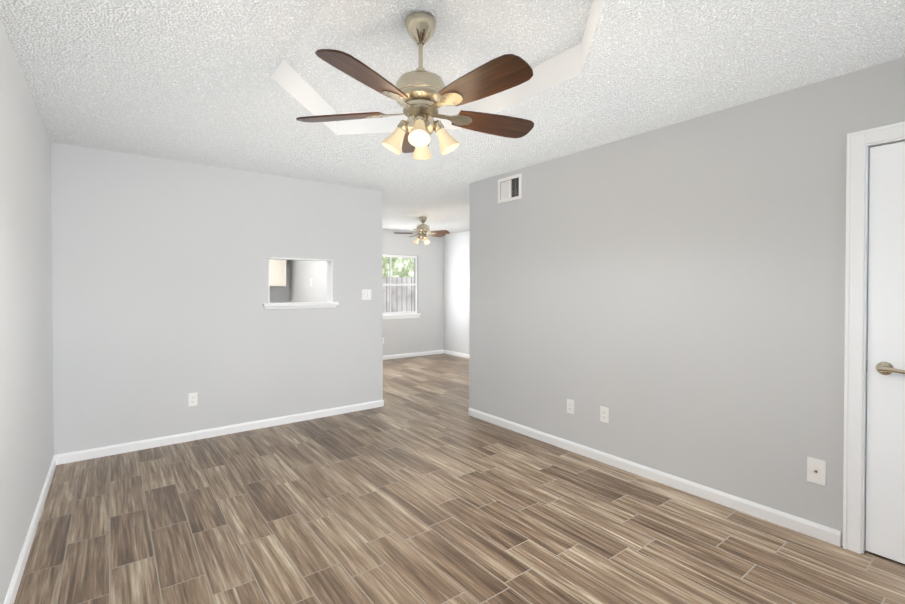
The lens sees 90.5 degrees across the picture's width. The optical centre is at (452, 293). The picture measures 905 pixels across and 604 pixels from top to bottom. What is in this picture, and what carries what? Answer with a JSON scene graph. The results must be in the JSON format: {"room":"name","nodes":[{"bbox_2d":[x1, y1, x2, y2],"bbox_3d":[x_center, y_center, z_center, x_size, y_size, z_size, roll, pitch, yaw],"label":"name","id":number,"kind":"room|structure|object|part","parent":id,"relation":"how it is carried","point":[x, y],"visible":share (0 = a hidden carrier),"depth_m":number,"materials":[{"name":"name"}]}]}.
{"room":"empty living room","nodes":[
{"label":"empty living room","id":0,"kind":"room"},
{"bbox_2d":[0,19,53,603],"bbox_3d":[-2.389,0.090,2.457,0.120,2.440,8.340,0,1,-37],"label":"wall","id":1,"kind":"structure","parent":0,"point":[26,396],"depth_m":2.23,"materials":[{"name":"paint"}]},
{"bbox_2d":[3,455,55,603],"bbox_3d":[-1.447,1.285,1.346,0.014,0.076,5.170,0,1,-37],"label":"baseboard","id":2,"kind":"structure","parent":1,"relation":"attached to","point":[11,594],"depth_m":2.27,"materials":[{"name":"white wood"}]},
{"bbox_2d":[51,142,382,454],"bbox_3d":[-1.943,0.070,4.280,2.800,2.440,0.120,0,1,-37],"label":"wall","id":3,"kind":"structure","parent":0,"point":[159,283],"depth_m":3.95,"materials":[{"name":"paint"}]},
{"bbox_2d":[188,392,197,406],"bbox_3d":[-2.286,0.933,3.948,0.070,0.115,0.007,0,1,-37],"label":"electrical outlet","id":4,"kind":"object","parent":3,"relation":"attached to","point":[192,399],"visible":1,"depth_m":3.94,"materials":[{"name":"white plastic"}]},
{"bbox_2d":[55,400,382,464],"bbox_3d":[-1.902,1.252,4.240,2.800,0.076,0.014,0,1,-37],"label":"baseboard","id":5,"kind":"structure","parent":3,"relation":"attached to","point":[76,456],"depth_m":3.99,"materials":[{"name":"white wood"}]},
{"bbox_2d":[268,257,332,302],"bbox_3d":[-1.557,-0.129,4.572,0.650,0.450,0.128,0,1,-37],"label":"window frame","id":6,"kind":"structure","parent":3,"relation":"attached to","point":[329,280],"depth_m":4.71,"materials":[{"name":"white paint"}]},
{"bbox_2d":[263,302,338,309],"bbox_3d":[-1.557,0.122,4.575,0.750,0.059,0.210,0,1,-37],"label":"sill","id":7,"kind":"structure","parent":3,"relation":"attached to","point":[293,305],"depth_m":4.50,"materials":[{"name":"white"}]},
{"bbox_2d":[362,289,370,299],"bbox_3d":[-0.949,0.012,4.954,0.116,0.115,0.013,0,1,-37],"label":"light switch","id":8,"kind":"object","parent":3,"relation":"attached to","point":[366,294],"visible":1,"depth_m":4.95,"materials":[{"name":"white plastic"}]},
{"bbox_2d":[290,260,326,301],"bbox_3d":[-1.766,0.047,6.257,0.120,2.440,2.810,0,1,-37],"label":"wall","id":9,"kind":"structure","parent":0,"point":[302,272],"depth_m":6.64,"materials":[{"name":"paint"}]},
{"bbox_2d":[270,229,443,355],"bbox_3d":[-2.526,0.033,7.519,5.800,2.440,0.120,0,1,-37],"label":"wall","id":10,"kind":"structure","parent":0,"point":[424,332],"depth_m":8.88,"materials":[{"name":"paint"}]},
{"bbox_2d":[269,259,285,285],"bbox_3d":[-2.863,-0.506,6.965,0.460,0.790,0.341,0,1,-37],"label":"upper cabinet","id":11,"kind":"object","parent":10,"relation":"attached to","point":[277,272],"visible":0.15,"depth_m":6.88,"materials":[{"name":"beige wood"}]},
{"bbox_2d":[382,254,416,314],"bbox_3d":[-1.179,-0.169,8.538,1.180,1.140,0.070,0,1,-37],"label":"window","id":12,"kind":"structure","parent":10,"relation":"in","point":[390,284],"depth_m":8.67,"materials":[{"name":"white"}]},
{"bbox_2d":[383,313,420,319],"bbox_3d":[-1.148,0.443,8.503,1.260,0.087,0.065,0,1,-37],"label":"window sill","id":13,"kind":"structure","parent":10,"relation":"attached to","point":[400,316],"depth_m":8.60,"materials":[{"name":"white"}]},
{"bbox_2d":[383,350,442,359],"bbox_3d":[-1.373,1.206,8.328,3.000,0.076,0.014,0,1,-37],"label":"baseboard","id":14,"kind":"structure","parent":10,"relation":"attached to","point":[387,357],"depth_m":8.77,"materials":[{"name":"white wood"}]},
{"bbox_2d":[0,0,904,233],"bbox_3d":[-0.035,-1.280,4.236,6.400,0.260,8.700,0,1,-37],"label":"ceiling","id":15,"kind":"structure","parent":0,"point":[239,84],"depth_m":2.36,"materials":[{"name":"white paint"}]},
{"bbox_2d":[296,12,533,159],"bbox_3d":[-0.118,-0.972,2.098,1.190,0.627,1.172,0,1,-37],"label":"fan","id":16,"kind":"object","parent":15,"relation":"hanging from","point":[420,95],"visible":1,"depth_m":2.02,"materials":[{"name":"brown wood"}]},
{"bbox_2d":[394,217,449,244],"bbox_3d":[-0.451,-0.970,6.958,0.861,0.422,0.865,0,1,-37],"label":"fan","id":17,"kind":"object","parent":15,"relation":"hanging from","point":[422,229],"visible":1,"depth_m":6.88,"materials":[{"name":"brown wood"}]},
{"bbox_2d":[444,231,469,353],"bbox_3d":[2.319,0.050,6.046,0.120,2.440,8.340,0,1,-37],"label":"wall","id":18,"kind":"structure","parent":0,"point":[456,292],"depth_m":8.87,"materials":[{"name":"paint"}]},
{"bbox_2d":[443,350,468,357],"bbox_3d":[0.962,1.212,7.728,0.014,0.076,3.800,0,1,-37],"label":"baseboard","id":19,"kind":"structure","parent":18,"relation":"attached to","point":[464,355],"depth_m":8.88,"materials":[{"name":"white wood"}]},
{"bbox_2d":[14,353,904,603],"bbox_3d":[-0.035,1.340,4.266,6.400,0.100,8.700,0,1,-37],"label":"floor","id":20,"kind":"structure","parent":0,"point":[421,486],"depth_m":2.50,"materials":[{"name":"brown wood"}]},
{"bbox_2d":[469,57,904,545],"bbox_3d":[1.531,0.084,3.055,0.120,2.440,4.300,0,1,-37],"label":"wall","id":21,"kind":"structure","parent":0,"point":[671,297],"depth_m":2.91,"materials":[{"name":"paint"}]},
{"bbox_2d":[498,173,521,203],"bbox_3d":[0.645,-0.991,4.323,0.277,0.230,0.310,0,1,-37],"label":"air vent","id":22,"kind":"object","parent":21,"relation":"in","point":[511,188],"visible":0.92,"depth_m":4.25,"materials":[{"name":"white metal"}]},
{"bbox_2d":[567,399,573,413],"bbox_3d":[0.971,0.931,3.695,0.007,0.115,0.070,0,1,-37],"label":"electrical outlet","id":23,"kind":"object","parent":21,"relation":"attached to","point":[570,406],"visible":1,"depth_m":3.69,"materials":[{"name":"white plastic"}]},
{"bbox_2d":[600,406,608,422],"bbox_3d":[1.165,0.929,3.440,0.007,0.115,0.070,0,1,-37],"label":"electrical outlet","id":24,"kind":"object","parent":21,"relation":"attached to","point":[604,414],"visible":1,"depth_m":3.44,"materials":[{"name":"white plastic"}]},
{"bbox_2d":[468,408,840,546],"bbox_3d":[1.094,1.260,3.531,0.014,0.076,3.034,0,1,-37],"label":"baseboard","id":25,"kind":"structure","parent":21,"relation":"attached to","point":[809,528],"depth_m":2.95,"materials":[{"name":"white wood"}]},
{"bbox_2d":[807,457,825,485],"bbox_3d":[1.949,0.954,2.404,0.017,0.132,0.080,0,1,-37],"label":"outlet plate","id":26,"kind":"object","parent":21,"relation":"attached to","point":[816,471],"visible":1,"depth_m":2.40,"materials":[{"name":"white plastic"}]},
{"bbox_2d":[843,122,904,553],"bbox_3d":[2.360,0.253,1.953,0.144,2.127,0.973,0,1,-37],"label":"door frame","id":27,"kind":"structure","parent":21,"relation":"attached to","point":[857,141],"depth_m":2.26,"materials":[{"name":"white wood"}]},
{"bbox_2d":[865,141,904,563],"bbox_3d":[2.328,0.289,1.929,0.094,2.035,0.813,0,1,-37],"label":"door","id":28,"kind":"structure","parent":21,"relation":"in","point":[885,490],"depth_m":2.20,"materials":[{"name":"white wood"}]},
{"bbox_3d":[2.134,0.369,2.156,0.059,0.066,0.155,0,1,-37],"label":"handle","id":29,"kind":"part","parent":28,"relation":"part of","materials":[{"name":"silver metal"}]},
{"label":"outside","id":30,"kind":"structure","parent":0,"visible":0},
{"bbox_2d":[382,257,413,311],"bbox_3d":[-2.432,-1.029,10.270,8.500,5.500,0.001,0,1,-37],"label":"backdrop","id":31,"kind":"structure","parent":30,"point":[409,262],"depth_m":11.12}
]}

